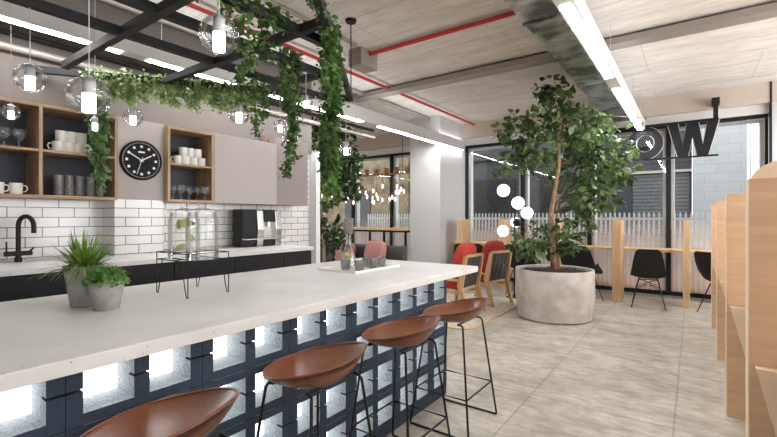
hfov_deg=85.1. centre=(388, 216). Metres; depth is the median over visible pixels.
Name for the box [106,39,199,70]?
linear light
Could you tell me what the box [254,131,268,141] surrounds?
plant pot
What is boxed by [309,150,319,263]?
trim
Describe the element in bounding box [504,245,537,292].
shell chair
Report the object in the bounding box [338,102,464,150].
linear light
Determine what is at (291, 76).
strand
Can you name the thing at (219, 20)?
pendant light
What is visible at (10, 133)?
wine glass
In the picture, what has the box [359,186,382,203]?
pendant
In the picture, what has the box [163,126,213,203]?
wall shelf
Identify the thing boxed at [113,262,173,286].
base cabinet
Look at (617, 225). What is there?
post
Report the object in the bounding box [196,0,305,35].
ivy garland
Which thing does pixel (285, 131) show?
pendant light
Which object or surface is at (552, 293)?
potted tree
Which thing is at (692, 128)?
sign
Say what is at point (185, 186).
wine glass
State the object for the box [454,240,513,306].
lounge chair
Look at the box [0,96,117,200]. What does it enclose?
wall shelf
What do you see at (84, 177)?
tumbler
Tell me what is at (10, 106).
pendant light
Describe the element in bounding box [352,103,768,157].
trim
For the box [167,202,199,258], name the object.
dispenser
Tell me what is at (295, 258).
base cabinet
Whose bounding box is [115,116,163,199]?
upper cabinet
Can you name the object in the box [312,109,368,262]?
potted tree
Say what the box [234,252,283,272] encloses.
base cabinet
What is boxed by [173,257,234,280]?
base cabinet
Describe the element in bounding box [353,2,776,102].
ceiling beam
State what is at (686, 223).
post
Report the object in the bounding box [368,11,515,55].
pipe
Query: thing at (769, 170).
arched backrest
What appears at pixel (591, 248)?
bar
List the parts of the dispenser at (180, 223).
lid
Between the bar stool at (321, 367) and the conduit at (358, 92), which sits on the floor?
the bar stool at (321, 367)
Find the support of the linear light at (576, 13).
hanging from the ceiling
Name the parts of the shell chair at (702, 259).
leg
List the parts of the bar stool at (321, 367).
leg, leg, seat, leg, leg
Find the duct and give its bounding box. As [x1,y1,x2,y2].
[504,0,629,122]
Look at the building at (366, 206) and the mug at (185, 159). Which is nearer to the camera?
the mug at (185, 159)
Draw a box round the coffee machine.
[233,209,285,246]
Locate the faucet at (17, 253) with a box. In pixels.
[3,214,36,261]
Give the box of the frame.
[3,0,352,101]
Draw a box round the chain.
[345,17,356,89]
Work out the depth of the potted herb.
1.88 m
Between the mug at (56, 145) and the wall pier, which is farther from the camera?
the wall pier
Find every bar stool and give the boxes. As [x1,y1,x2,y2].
[80,387,239,436]
[256,341,371,436]
[349,315,450,436]
[410,297,496,436]
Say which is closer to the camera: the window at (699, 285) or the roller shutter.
the window at (699, 285)
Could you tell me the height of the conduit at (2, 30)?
0.042 m
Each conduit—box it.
[0,27,373,131]
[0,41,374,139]
[100,0,430,119]
[263,0,357,46]
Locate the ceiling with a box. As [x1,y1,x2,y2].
[149,0,776,144]
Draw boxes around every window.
[320,162,355,240]
[352,154,390,244]
[391,152,409,260]
[465,141,521,280]
[522,136,588,263]
[589,126,667,294]
[668,114,767,298]
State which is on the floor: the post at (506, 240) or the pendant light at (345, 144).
the post at (506, 240)
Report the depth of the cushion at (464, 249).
5.77 m
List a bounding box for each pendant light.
[0,103,21,119]
[12,63,46,91]
[65,0,111,115]
[85,116,103,131]
[122,107,142,125]
[198,0,238,55]
[228,103,249,124]
[273,119,286,132]
[282,129,297,143]
[300,95,312,108]
[339,142,352,155]
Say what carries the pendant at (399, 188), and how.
hanging from the ceiling
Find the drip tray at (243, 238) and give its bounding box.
[242,237,285,239]
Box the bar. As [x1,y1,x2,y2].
[454,241,710,259]
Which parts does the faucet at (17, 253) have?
spout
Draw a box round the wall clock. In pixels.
[119,140,161,179]
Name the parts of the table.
leg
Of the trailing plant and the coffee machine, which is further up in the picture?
the trailing plant
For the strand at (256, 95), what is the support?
hanging from the frame
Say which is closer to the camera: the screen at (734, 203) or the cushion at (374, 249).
the screen at (734, 203)
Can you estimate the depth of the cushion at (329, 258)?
8.64 m
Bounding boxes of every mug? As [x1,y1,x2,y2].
[0,182,8,193]
[9,183,27,193]
[47,141,63,150]
[55,130,66,141]
[64,142,73,151]
[67,131,76,142]
[74,143,83,152]
[77,133,86,143]
[84,144,92,153]
[170,155,181,163]
[178,147,186,155]
[182,156,189,163]
[187,148,193,156]
[190,157,197,164]
[194,149,201,157]
[198,158,205,165]
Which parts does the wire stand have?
leg, leg, leg, leg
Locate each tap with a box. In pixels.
[169,246,175,258]
[188,247,194,260]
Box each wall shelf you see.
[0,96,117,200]
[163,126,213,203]
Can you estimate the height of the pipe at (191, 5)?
0.042 m
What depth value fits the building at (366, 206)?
15.35 m
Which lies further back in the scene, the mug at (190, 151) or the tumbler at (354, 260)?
the mug at (190, 151)
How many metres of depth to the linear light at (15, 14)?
3.26 m
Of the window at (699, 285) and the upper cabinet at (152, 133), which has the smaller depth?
the upper cabinet at (152, 133)
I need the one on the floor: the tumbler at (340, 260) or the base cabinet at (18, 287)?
the base cabinet at (18, 287)
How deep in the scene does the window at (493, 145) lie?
9.37 m
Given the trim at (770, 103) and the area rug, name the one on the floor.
the area rug
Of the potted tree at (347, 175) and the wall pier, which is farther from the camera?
the wall pier
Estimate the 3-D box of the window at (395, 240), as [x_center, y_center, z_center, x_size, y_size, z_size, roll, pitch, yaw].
[0.637,-0.120,10.273,1.270,2.900,0.220,0,0,36]
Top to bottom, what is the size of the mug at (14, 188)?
0.090 m
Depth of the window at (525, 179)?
8.64 m
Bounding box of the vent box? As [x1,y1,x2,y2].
[348,46,377,73]
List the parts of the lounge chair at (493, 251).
leg, rail, rail, leg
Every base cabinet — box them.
[0,272,66,301]
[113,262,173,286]
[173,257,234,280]
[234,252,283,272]
[283,250,310,266]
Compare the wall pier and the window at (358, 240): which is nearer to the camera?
the wall pier
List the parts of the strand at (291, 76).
stem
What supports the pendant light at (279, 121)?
hanging from the frame
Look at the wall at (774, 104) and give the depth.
6.32 m
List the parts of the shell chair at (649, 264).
leg, leg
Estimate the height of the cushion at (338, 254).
0.438 m
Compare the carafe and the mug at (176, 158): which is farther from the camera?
the mug at (176, 158)
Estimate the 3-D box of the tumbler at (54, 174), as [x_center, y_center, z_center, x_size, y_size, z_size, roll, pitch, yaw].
[-2.736,-0.262,3.507,0.074,0.175,0.073,0,0,36]
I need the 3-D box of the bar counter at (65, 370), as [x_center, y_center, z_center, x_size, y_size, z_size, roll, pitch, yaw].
[-1.092,0.884,2.129,1.280,0.931,4.580,0,0,36]
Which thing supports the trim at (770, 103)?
attached to the wall at (774, 104)
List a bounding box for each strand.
[216,0,277,77]
[227,64,270,137]
[273,42,305,178]
[306,0,349,212]
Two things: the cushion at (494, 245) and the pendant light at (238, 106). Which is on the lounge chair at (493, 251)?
the cushion at (494, 245)
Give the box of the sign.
[501,97,719,169]
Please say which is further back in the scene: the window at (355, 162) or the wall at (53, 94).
the window at (355, 162)
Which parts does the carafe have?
stopper glass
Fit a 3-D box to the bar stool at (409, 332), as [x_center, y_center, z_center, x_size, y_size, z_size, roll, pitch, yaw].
[0.069,0.945,2.298,0.437,0.809,0.457,0,0,36]
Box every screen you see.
[711,204,715,327]
[716,200,724,360]
[725,194,744,419]
[745,178,776,436]
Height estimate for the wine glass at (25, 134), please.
0.150 m
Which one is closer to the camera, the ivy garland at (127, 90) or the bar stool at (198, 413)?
the bar stool at (198, 413)
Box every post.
[457,219,469,242]
[499,220,510,288]
[554,220,561,264]
[612,220,623,300]
[683,220,689,307]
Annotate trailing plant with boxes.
[83,95,113,192]
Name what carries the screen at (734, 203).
on the floor
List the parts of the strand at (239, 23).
stem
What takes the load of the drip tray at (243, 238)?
on the coffee machine
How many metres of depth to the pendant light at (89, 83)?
1.80 m
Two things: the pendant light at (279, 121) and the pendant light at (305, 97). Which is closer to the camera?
the pendant light at (305, 97)
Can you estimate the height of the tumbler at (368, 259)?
0.078 m
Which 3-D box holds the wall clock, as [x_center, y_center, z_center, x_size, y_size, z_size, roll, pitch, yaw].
[-2.325,-0.532,3.980,0.026,0.372,0.372,0,0,36]
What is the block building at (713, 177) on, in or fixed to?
on the ground
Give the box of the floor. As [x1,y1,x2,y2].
[386,281,744,436]
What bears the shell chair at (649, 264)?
on the floor
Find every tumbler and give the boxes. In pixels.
[53,174,63,195]
[64,175,73,195]
[74,176,83,195]
[84,177,94,196]
[340,260,350,270]
[354,260,364,270]
[368,259,377,268]
[377,257,385,266]
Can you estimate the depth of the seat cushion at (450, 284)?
5.81 m
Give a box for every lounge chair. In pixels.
[446,243,485,309]
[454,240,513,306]
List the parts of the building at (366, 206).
door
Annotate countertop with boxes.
[0,245,313,276]
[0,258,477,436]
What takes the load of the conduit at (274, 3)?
attached to the ceiling
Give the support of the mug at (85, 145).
on the wall shelf at (29, 162)
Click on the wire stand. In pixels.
(162, 259)
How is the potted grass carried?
on the bar counter at (65, 370)
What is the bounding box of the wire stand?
[156,249,228,298]
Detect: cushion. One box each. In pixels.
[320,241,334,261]
[334,241,355,260]
[364,240,386,258]
[446,281,470,288]
[452,243,476,278]
[482,240,504,273]
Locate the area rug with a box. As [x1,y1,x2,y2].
[447,293,516,329]
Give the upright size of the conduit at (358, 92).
0.067 m
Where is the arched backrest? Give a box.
[750,160,776,178]
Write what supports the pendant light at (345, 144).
hanging from the frame
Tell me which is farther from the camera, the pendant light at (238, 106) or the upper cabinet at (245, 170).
the upper cabinet at (245, 170)
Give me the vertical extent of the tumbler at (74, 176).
0.175 m
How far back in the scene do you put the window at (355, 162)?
11.45 m
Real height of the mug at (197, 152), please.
0.090 m
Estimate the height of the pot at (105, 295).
0.128 m
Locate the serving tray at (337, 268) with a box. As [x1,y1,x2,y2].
[318,262,399,273]
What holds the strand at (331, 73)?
hanging from the frame
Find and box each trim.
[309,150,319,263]
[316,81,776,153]
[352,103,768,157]
[769,81,771,162]
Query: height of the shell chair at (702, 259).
0.869 m
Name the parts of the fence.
rail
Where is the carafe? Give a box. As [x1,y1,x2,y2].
[341,218,355,267]
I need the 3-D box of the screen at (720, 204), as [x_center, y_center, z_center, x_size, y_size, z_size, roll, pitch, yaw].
[3.557,0.597,3.003,1.900,1.506,1.310,0,0,36]
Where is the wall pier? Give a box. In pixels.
[410,115,464,263]
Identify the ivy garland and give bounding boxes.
[78,65,349,114]
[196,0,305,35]
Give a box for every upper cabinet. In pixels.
[200,133,276,204]
[265,137,307,205]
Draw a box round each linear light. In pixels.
[0,0,107,44]
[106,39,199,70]
[194,68,260,85]
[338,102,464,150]
[552,0,644,130]
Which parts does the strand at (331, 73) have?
stem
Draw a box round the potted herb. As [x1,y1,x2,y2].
[80,265,130,310]
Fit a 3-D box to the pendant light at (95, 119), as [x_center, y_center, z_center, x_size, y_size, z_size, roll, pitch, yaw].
[-2.431,-1.368,3.504,0.130,1.325,0.130,0,0,36]
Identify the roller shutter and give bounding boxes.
[633,172,688,248]
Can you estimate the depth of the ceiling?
5.19 m
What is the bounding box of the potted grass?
[31,227,128,306]
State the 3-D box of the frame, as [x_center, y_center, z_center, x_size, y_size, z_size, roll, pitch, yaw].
[-1.687,-1.216,2.409,2.636,0.056,3.952,0,0,0]
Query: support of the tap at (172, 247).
on the dispenser at (180, 223)
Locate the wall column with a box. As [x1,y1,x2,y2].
[103,199,162,255]
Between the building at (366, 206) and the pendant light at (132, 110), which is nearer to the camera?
the pendant light at (132, 110)
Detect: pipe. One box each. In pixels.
[186,3,474,125]
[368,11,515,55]
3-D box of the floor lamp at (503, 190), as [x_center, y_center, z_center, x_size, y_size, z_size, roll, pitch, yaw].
[2.117,0.400,7.140,0.591,1.899,0.362,0,0,-12]
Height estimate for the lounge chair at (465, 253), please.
0.968 m
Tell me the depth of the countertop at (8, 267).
3.57 m
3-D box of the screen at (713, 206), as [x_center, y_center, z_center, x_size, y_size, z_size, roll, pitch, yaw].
[4.380,0.597,4.147,1.900,1.506,1.310,0,0,36]
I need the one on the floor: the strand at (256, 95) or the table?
the table
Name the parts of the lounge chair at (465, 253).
seat rail, leg, rail, rail, leg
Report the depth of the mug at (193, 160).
4.42 m
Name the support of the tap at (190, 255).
on the dispenser at (188, 250)
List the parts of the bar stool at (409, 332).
leg, leg, seat, leg, leg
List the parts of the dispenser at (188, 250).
lid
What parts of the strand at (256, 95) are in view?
stem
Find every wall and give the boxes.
[0,0,311,153]
[0,154,308,260]
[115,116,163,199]
[768,102,776,163]
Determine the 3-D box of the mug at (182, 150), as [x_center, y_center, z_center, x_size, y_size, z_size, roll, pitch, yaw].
[-2.124,-0.670,4.375,0.084,0.090,0.107,0,0,-23]
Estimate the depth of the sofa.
8.03 m
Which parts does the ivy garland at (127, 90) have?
stem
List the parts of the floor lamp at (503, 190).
globe, globe, globe, globe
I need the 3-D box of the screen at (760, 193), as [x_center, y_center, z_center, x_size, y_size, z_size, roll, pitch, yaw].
[1.915,0.597,0.722,1.900,1.506,1.310,0,0,36]
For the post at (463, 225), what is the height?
1.300 m
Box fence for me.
[368,212,710,249]
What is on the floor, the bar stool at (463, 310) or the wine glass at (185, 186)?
the bar stool at (463, 310)
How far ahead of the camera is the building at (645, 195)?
11.26 m
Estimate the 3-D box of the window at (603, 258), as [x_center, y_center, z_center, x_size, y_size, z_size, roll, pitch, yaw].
[4.314,-0.120,7.627,1.230,2.900,0.220,0,0,36]
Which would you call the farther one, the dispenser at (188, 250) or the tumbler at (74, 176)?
the tumbler at (74, 176)
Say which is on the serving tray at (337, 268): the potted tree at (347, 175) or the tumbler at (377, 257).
the tumbler at (377, 257)
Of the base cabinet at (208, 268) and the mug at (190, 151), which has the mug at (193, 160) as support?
the mug at (190, 151)
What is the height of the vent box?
0.200 m
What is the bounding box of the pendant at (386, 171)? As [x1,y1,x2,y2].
[355,135,409,188]
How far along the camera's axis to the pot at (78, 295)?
1.95 m
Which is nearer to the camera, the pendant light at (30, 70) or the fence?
the pendant light at (30, 70)
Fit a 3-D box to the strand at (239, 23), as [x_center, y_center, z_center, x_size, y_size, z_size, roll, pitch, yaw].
[-0.802,-1.035,2.456,0.172,0.468,0.408,0,0,36]
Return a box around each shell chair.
[454,243,483,282]
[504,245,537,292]
[560,247,603,300]
[630,249,666,310]
[694,251,710,311]
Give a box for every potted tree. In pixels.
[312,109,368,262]
[490,74,648,324]
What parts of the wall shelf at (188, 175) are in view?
panel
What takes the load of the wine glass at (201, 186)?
on the wall shelf at (188, 175)
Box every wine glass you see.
[0,126,11,140]
[12,128,26,141]
[176,185,185,199]
[185,186,193,199]
[200,186,208,200]
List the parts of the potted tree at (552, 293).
planter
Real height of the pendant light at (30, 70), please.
0.480 m
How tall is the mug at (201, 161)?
0.090 m
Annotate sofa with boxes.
[320,244,406,262]
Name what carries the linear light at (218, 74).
hanging from the ceiling
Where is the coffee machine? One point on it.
(251, 227)
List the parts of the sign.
rail, rail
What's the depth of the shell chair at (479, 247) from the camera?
7.59 m
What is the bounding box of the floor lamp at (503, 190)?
[497,184,532,298]
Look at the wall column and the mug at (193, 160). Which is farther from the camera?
the mug at (193, 160)
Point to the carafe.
(347, 254)
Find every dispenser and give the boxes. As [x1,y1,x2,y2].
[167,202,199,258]
[185,201,218,260]
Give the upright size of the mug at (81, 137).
0.090 m
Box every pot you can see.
[62,263,103,306]
[87,280,124,310]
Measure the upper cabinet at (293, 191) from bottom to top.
0.840 m
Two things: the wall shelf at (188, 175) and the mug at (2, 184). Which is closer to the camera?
the mug at (2, 184)
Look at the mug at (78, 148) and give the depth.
3.59 m
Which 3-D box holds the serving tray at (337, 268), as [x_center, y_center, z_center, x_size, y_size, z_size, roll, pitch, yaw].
[-0.230,0.409,3.455,0.390,0.018,0.580,0,0,36]
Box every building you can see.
[326,157,409,239]
[468,130,691,248]
[692,118,764,249]
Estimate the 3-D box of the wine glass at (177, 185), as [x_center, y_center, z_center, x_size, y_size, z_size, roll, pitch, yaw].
[-2.097,-0.249,4.275,0.090,0.150,0.089,0,0,36]
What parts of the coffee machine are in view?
panel, steel post, steel post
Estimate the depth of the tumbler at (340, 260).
3.27 m
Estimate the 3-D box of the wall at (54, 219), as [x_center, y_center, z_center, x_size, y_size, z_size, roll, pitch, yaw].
[-3.497,-0.340,2.998,0.200,3.380,7.780,0,0,36]
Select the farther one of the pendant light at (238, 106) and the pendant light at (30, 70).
the pendant light at (238, 106)
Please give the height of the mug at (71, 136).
0.090 m
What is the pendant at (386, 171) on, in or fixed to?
hanging from the ceiling
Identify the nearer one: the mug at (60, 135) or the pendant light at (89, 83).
the pendant light at (89, 83)
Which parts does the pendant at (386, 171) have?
rail, rod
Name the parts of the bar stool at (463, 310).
leg, leg, seat, leg, leg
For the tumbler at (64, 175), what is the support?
on the wall shelf at (29, 162)
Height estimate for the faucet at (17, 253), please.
0.371 m
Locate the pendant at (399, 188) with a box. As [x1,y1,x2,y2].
[389,182,404,200]
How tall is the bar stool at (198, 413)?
0.809 m
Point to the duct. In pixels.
(542, 18)
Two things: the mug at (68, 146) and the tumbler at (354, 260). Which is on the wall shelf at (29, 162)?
the mug at (68, 146)
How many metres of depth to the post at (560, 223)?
7.59 m
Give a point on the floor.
(643, 369)
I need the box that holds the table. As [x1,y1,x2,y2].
[329,227,409,246]

